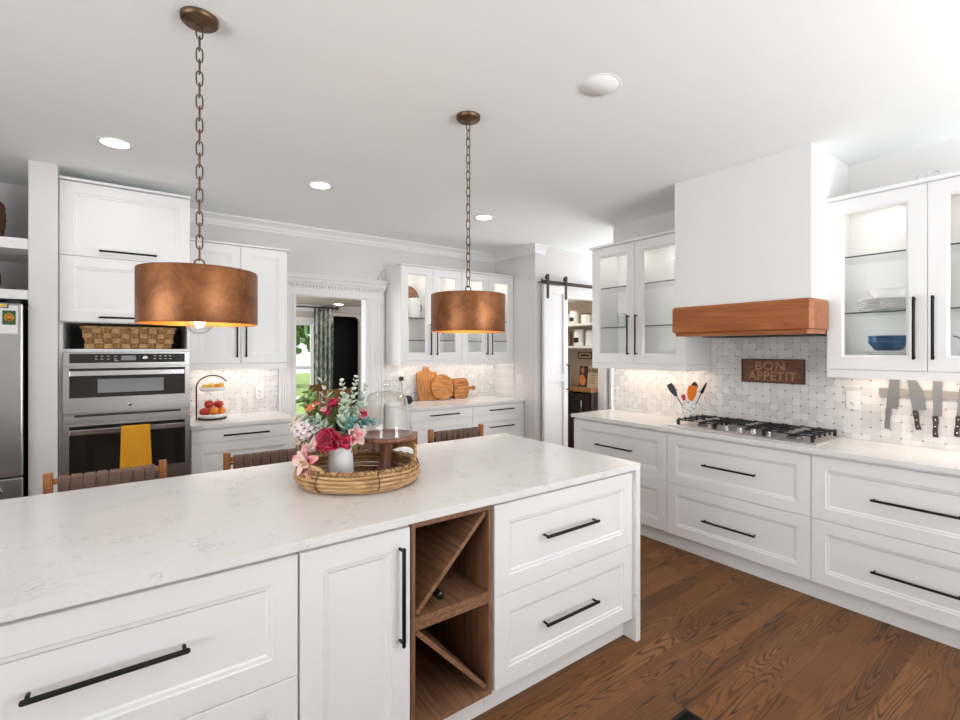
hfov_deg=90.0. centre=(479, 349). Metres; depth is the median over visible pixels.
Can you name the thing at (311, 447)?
lily
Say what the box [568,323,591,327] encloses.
shelf
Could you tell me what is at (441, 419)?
base cabinet
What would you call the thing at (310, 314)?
wall
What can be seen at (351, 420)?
stem
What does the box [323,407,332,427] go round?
bud
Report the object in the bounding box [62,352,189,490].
double wall oven
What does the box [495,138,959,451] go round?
wall
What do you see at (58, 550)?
countertop
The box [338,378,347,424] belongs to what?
stem
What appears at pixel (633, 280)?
upper cabinet
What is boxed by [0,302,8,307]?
photo magnet
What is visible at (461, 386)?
cutting board
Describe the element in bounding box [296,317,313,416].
window
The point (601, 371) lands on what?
door frame
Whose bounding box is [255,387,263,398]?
wall outlet
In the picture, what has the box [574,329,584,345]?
jar
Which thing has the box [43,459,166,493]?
counter stool
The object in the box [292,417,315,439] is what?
hydrangea
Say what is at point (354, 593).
base cabinet
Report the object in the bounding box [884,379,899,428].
kitchen knife
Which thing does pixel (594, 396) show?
pantry cabinet
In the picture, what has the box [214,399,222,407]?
apple
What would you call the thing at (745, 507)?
base cabinet
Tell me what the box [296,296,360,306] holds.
ceiling
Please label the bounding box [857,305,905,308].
dinner plate
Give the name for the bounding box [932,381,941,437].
kitchen knife
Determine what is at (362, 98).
ceiling
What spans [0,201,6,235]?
wicker basket
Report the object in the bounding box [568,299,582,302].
shelf
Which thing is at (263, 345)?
upper cabinet
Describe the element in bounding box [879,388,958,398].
rack
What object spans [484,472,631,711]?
base cabinet
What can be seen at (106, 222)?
tall cabinet
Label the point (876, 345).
bowl
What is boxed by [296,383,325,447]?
dining chair
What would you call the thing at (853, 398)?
wall outlet
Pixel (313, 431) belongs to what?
hydrangea
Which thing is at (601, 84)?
ceiling speaker
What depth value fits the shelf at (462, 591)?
1.89 m
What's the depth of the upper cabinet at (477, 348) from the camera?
5.83 m
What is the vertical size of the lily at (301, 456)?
0.152 m
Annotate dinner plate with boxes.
[857,301,905,305]
[857,303,905,306]
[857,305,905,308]
[858,297,905,301]
[858,299,905,303]
[858,307,905,312]
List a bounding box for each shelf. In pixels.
[0,236,27,262]
[0,289,27,305]
[415,567,487,624]
[415,597,487,631]
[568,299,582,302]
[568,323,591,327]
[568,346,591,347]
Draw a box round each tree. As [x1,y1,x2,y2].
[296,325,309,354]
[298,329,309,351]
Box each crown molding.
[190,209,548,262]
[287,272,387,290]
[296,304,360,313]
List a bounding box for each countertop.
[0,433,639,641]
[190,410,293,429]
[384,395,524,410]
[568,385,597,392]
[571,409,959,475]
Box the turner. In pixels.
[696,382,706,403]
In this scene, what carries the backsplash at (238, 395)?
attached to the wall at (306, 255)
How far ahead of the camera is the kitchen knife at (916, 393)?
2.88 m
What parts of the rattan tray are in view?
handle, handle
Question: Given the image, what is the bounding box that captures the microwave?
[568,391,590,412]
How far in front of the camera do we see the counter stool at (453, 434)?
3.43 m
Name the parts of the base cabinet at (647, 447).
handle, drawer, drawer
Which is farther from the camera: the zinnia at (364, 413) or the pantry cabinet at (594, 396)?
the pantry cabinet at (594, 396)
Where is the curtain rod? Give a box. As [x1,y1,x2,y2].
[296,306,338,309]
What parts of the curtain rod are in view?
rod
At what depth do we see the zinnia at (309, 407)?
2.09 m
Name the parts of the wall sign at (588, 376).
printed panel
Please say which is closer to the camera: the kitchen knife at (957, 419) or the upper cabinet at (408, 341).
the kitchen knife at (957, 419)
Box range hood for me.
[672,142,847,337]
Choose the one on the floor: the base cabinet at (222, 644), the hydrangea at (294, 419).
the base cabinet at (222, 644)
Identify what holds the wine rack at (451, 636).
on the floor
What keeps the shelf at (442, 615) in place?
attached to the wine rack at (451, 636)
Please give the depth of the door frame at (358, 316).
7.93 m
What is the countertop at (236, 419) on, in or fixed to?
on the base cabinet at (208, 446)
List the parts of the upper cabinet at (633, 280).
door, handle, trim, handle, light rail, door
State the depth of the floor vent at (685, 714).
1.96 m
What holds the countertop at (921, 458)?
on the base cabinet at (885, 539)
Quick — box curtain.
[314,306,332,425]
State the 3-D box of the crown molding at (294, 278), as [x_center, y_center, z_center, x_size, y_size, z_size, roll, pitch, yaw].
[-1.476,-0.697,4.930,1.110,0.099,0.104,0,0,-36]
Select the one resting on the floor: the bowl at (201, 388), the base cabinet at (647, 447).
the base cabinet at (647, 447)
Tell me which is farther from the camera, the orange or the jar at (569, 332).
the jar at (569, 332)
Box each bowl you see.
[197,412,226,418]
[199,387,224,391]
[867,287,905,297]
[867,341,905,350]
[868,335,905,338]
[868,338,905,340]
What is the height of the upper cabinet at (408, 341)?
1.067 m
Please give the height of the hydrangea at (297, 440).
0.144 m
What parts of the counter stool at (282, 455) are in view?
leg, rail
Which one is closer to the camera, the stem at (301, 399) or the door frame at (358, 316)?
the stem at (301, 399)
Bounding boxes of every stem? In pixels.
[295,395,320,417]
[300,413,328,432]
[302,387,325,419]
[310,413,332,428]
[318,377,332,424]
[326,392,338,431]
[337,394,349,432]
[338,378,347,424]
[341,416,356,435]
[346,401,368,427]
[348,375,358,418]
[349,416,376,436]
[350,383,367,416]
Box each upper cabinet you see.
[190,238,289,369]
[385,263,462,364]
[462,270,513,363]
[589,229,709,370]
[826,170,959,381]
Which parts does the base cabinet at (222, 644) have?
handle, drawer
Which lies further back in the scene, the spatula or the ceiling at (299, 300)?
the ceiling at (299, 300)
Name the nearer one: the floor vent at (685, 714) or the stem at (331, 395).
the floor vent at (685, 714)
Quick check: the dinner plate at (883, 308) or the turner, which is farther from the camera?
the turner
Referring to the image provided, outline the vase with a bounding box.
[327,441,353,477]
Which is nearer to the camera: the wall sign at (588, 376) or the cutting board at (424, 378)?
the cutting board at (424, 378)
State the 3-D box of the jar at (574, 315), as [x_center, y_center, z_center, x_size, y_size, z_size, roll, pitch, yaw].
[1.343,-0.459,6.840,0.131,0.190,0.130,0,0,-36]
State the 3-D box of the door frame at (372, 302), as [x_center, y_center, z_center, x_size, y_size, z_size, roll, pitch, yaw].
[-1.531,0.425,4.988,1.096,2.146,0.146,0,0,-36]
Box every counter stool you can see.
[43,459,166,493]
[223,447,311,469]
[352,431,417,450]
[428,424,483,442]
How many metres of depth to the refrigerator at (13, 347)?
3.01 m
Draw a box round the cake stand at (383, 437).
[364,429,416,470]
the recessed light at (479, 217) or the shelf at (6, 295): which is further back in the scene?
the recessed light at (479, 217)
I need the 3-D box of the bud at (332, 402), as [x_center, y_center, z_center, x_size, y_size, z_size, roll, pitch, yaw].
[-0.640,0.356,2.092,0.052,0.292,0.055,0,0,6]
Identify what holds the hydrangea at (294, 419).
in the vase
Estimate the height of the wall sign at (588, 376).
0.299 m
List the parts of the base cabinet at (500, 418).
drawer, handle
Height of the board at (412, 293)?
0.369 m
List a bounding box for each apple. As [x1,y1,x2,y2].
[199,406,208,414]
[204,400,213,407]
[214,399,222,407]
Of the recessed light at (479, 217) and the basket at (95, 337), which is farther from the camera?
the recessed light at (479, 217)
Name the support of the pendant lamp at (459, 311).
hanging from the ceiling at (362, 98)
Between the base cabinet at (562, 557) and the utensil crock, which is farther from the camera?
the utensil crock
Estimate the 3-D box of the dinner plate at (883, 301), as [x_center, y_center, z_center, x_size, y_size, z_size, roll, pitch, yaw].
[2.435,-0.270,2.868,0.284,0.018,0.284,0,0,-36]
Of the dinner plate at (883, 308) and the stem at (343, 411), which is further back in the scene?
the dinner plate at (883, 308)
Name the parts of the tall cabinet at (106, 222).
door, handle, trim, door, handle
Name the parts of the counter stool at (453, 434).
leg, leg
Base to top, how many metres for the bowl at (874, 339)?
0.056 m
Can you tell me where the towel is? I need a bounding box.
[120,424,151,469]
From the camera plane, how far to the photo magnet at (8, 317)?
2.99 m
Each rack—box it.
[408,505,491,719]
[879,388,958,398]
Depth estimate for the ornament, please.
2.66 m
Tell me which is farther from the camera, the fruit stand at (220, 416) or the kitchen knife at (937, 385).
the fruit stand at (220, 416)
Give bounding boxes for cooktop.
[668,414,845,446]
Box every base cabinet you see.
[0,552,297,719]
[190,421,293,474]
[296,525,409,719]
[385,406,472,444]
[472,402,523,436]
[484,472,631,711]
[574,418,670,544]
[667,432,813,596]
[811,453,959,648]
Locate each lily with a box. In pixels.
[291,444,318,478]
[301,437,316,451]
[348,423,366,445]
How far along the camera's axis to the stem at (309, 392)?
2.10 m
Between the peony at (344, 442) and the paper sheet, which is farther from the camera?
the paper sheet
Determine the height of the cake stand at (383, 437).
0.169 m
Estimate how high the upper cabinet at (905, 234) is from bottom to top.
1.096 m
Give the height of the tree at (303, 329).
6.382 m
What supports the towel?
hanging from the double wall oven
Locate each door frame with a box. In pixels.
[278,283,383,447]
[333,313,360,394]
[568,296,605,409]
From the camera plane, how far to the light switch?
5.82 m
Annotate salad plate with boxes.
[865,351,905,352]
[865,353,905,354]
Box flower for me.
[4,313,13,321]
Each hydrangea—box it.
[289,415,301,431]
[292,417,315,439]
[294,436,310,444]
[305,423,319,437]
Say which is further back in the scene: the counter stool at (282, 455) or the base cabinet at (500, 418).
the base cabinet at (500, 418)
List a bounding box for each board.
[408,286,418,318]
[416,367,438,400]
[431,374,453,399]
[453,378,474,398]
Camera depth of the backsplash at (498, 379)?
5.90 m
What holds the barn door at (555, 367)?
in the wall at (558, 263)
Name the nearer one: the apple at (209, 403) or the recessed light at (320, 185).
the recessed light at (320, 185)
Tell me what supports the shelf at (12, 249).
attached to the wall
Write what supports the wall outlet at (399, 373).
attached to the backsplash at (498, 379)
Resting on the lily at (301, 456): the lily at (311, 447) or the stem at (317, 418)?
the stem at (317, 418)
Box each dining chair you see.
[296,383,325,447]
[297,388,351,453]
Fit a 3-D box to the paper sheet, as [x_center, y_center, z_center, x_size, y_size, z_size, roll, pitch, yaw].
[-2.961,-0.189,2.973,0.144,0.175,0.002,0,0,-36]
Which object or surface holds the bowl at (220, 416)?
on the fruit stand at (220, 416)
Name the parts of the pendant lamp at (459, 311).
lamp shade, chain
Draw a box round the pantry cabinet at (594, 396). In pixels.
[568,392,597,447]
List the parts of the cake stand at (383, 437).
plate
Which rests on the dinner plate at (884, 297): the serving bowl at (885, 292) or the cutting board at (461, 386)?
the serving bowl at (885, 292)
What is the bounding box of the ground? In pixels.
[296,373,309,413]
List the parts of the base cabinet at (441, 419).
drawer, drawer, handle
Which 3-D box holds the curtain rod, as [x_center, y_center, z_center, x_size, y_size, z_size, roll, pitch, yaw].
[-2.975,-0.656,7.147,1.750,0.050,0.154,0,0,-36]
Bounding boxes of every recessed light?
[95,136,134,149]
[307,181,333,189]
[474,215,493,220]
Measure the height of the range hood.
1.127 m
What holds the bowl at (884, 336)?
on the bowl at (874, 339)
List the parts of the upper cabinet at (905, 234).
door, trim, light rail, light strip, handle, handle, door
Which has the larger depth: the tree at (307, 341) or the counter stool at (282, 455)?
the tree at (307, 341)
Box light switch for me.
[516,374,521,383]
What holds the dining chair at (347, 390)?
on the floor
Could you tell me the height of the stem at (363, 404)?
0.270 m
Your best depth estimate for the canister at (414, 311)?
5.24 m
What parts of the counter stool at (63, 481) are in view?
leg, rail, leg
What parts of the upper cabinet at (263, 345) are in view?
door, handle, light rail, trim, handle, door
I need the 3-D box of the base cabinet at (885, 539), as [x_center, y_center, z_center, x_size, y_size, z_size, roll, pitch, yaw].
[2.467,1.057,2.639,0.579,0.881,0.954,0,0,-36]
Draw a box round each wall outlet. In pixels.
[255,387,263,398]
[397,371,403,381]
[846,391,860,409]
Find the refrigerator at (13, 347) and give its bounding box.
[0,301,27,499]
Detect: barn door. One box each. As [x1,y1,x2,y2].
[539,274,591,446]
[609,368,612,408]
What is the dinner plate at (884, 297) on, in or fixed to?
on the dinner plate at (884, 299)
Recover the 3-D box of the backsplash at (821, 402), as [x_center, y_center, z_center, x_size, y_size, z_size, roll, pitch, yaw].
[2.154,0.246,3.578,0.012,0.676,2.840,0,0,-36]
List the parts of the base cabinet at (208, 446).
drawer, handle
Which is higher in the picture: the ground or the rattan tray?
the ground
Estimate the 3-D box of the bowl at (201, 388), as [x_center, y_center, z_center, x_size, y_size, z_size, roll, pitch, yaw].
[-2.264,0.329,4.063,0.196,0.034,0.196,0,0,-36]
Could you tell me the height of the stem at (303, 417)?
0.220 m
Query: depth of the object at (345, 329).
8.18 m
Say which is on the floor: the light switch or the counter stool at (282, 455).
the counter stool at (282, 455)
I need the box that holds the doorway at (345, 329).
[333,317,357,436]
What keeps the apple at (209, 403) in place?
on the apple at (204, 411)
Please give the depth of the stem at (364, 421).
2.09 m
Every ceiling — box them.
[0,0,959,254]
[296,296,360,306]
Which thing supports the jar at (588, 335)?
on the shelf at (568, 346)
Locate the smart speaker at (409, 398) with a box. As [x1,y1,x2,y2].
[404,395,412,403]
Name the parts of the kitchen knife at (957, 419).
handle, blade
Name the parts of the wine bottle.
bottle glass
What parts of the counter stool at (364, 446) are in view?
leg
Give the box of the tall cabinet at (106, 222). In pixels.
[58,175,190,475]
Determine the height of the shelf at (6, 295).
0.060 m
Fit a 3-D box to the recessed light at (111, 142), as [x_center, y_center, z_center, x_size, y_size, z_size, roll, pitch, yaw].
[-2.155,-1.218,2.835,0.190,0.006,0.190,0,0,-36]
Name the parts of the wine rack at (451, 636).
panel, panel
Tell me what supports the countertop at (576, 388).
on the pantry cabinet at (594, 396)
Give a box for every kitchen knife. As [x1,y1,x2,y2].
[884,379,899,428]
[907,380,925,429]
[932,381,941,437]
[954,388,959,436]
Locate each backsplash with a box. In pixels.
[190,368,277,416]
[384,363,514,402]
[613,336,959,451]
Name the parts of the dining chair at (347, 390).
backrest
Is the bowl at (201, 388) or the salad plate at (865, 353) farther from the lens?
the bowl at (201, 388)
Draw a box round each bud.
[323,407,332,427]
[327,398,338,428]
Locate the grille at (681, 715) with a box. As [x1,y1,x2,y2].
[677,712,697,719]
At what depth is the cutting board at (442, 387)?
5.59 m
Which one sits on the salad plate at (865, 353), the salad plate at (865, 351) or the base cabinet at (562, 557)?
the salad plate at (865, 351)
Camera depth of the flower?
2.99 m
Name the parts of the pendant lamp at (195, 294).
lamp shade, chain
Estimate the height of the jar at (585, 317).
0.140 m
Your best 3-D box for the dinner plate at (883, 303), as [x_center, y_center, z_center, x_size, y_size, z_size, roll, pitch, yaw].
[2.435,-0.259,2.868,0.284,0.018,0.284,0,0,-36]
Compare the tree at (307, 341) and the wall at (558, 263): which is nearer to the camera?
the wall at (558, 263)
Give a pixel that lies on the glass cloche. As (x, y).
(390, 383)
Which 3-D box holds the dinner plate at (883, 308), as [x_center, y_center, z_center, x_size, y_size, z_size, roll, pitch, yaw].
[2.435,-0.236,2.868,0.284,0.018,0.284,0,0,-36]
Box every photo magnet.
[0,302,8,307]
[2,310,15,324]
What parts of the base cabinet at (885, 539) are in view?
drawer, drawer, handle, handle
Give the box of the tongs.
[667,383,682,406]
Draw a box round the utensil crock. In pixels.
[682,400,696,419]
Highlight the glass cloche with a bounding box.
[364,383,412,437]
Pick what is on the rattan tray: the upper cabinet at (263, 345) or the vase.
the vase
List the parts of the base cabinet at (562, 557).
drawer, drawer, handle, handle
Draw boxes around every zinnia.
[305,399,323,418]
[319,406,330,425]
[358,408,368,418]
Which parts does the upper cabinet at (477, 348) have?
door, light rail, handle, trim, door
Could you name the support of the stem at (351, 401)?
attached to the zinnia at (364, 413)
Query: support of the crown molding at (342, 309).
attached to the wall at (310, 314)
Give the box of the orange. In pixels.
[209,407,218,414]
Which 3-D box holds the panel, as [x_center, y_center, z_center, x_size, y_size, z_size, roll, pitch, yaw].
[-3.052,0.139,3.407,0.141,2.720,0.695,0,0,-36]
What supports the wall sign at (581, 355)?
attached to the wall at (574, 362)
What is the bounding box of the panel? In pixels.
[28,160,60,495]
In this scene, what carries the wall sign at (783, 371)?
attached to the backsplash at (821, 402)
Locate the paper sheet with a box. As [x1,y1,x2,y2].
[0,305,17,333]
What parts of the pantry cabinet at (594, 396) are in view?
door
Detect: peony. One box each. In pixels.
[315,428,340,451]
[337,434,353,449]
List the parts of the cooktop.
knob, burner, burner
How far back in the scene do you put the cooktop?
3.32 m
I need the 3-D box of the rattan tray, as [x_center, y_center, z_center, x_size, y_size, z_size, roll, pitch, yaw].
[-0.542,0.507,2.139,0.550,0.153,0.491,0,0,-7]
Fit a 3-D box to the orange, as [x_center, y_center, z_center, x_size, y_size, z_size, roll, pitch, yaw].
[-2.228,0.513,4.018,0.074,0.068,0.074,0,0,12]
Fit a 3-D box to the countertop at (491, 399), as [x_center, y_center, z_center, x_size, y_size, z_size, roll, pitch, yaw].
[-0.261,0.600,5.504,1.542,0.030,0.591,0,0,-36]
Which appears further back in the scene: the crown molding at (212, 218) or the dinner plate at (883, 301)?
the crown molding at (212, 218)
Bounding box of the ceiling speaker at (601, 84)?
[576,73,621,97]
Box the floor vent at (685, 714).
[671,708,702,719]
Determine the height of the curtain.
2.156 m
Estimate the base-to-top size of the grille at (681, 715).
0.004 m
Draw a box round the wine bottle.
[432,588,443,599]
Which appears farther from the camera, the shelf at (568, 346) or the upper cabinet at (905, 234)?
the shelf at (568, 346)
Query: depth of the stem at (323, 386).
2.12 m
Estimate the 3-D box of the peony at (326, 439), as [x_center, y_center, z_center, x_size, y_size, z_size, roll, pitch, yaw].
[-0.624,0.415,2.037,0.092,0.174,0.131,0,0,42]
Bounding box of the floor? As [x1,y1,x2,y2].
[312,447,959,719]
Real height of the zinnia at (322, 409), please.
0.258 m
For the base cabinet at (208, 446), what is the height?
0.881 m
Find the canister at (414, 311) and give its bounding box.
[408,298,421,318]
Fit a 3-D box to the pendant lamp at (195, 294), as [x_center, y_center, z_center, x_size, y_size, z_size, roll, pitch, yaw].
[-1.032,-0.639,1.767,0.389,1.163,0.389,0,0,11]
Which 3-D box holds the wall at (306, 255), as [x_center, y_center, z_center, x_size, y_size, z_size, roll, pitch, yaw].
[-1.992,0.139,4.684,5.570,2.720,0.110,0,0,-36]
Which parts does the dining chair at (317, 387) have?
backrest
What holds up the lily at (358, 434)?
in the vase
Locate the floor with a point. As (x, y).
(718, 641)
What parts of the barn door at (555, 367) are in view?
panel, panel, barn door rail, handle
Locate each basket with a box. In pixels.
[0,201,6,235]
[80,326,175,348]
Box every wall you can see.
[0,183,494,428]
[296,311,359,446]
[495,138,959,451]
[543,247,608,409]
[568,301,592,384]
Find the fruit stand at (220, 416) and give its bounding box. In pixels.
[196,375,226,420]
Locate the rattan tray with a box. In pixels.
[293,441,420,493]
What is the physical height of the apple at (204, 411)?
0.083 m
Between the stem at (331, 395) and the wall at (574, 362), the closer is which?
the stem at (331, 395)
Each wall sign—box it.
[578,352,591,358]
[578,366,597,387]
[741,359,805,384]
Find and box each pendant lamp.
[134,6,257,333]
[431,111,504,332]
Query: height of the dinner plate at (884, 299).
0.018 m
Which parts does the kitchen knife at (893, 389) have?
handle, blade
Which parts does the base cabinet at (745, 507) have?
handle, handle, drawer, drawer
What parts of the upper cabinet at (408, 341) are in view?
door, trim, light rail, door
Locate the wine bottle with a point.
(437, 593)
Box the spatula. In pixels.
[687,385,696,400]
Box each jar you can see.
[568,331,571,345]
[570,311,578,323]
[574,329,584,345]
[581,313,590,322]
[585,330,591,345]
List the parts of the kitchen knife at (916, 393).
blade, handle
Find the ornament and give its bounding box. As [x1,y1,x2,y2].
[916,170,940,179]
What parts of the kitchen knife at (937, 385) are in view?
handle, blade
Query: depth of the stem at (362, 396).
2.14 m

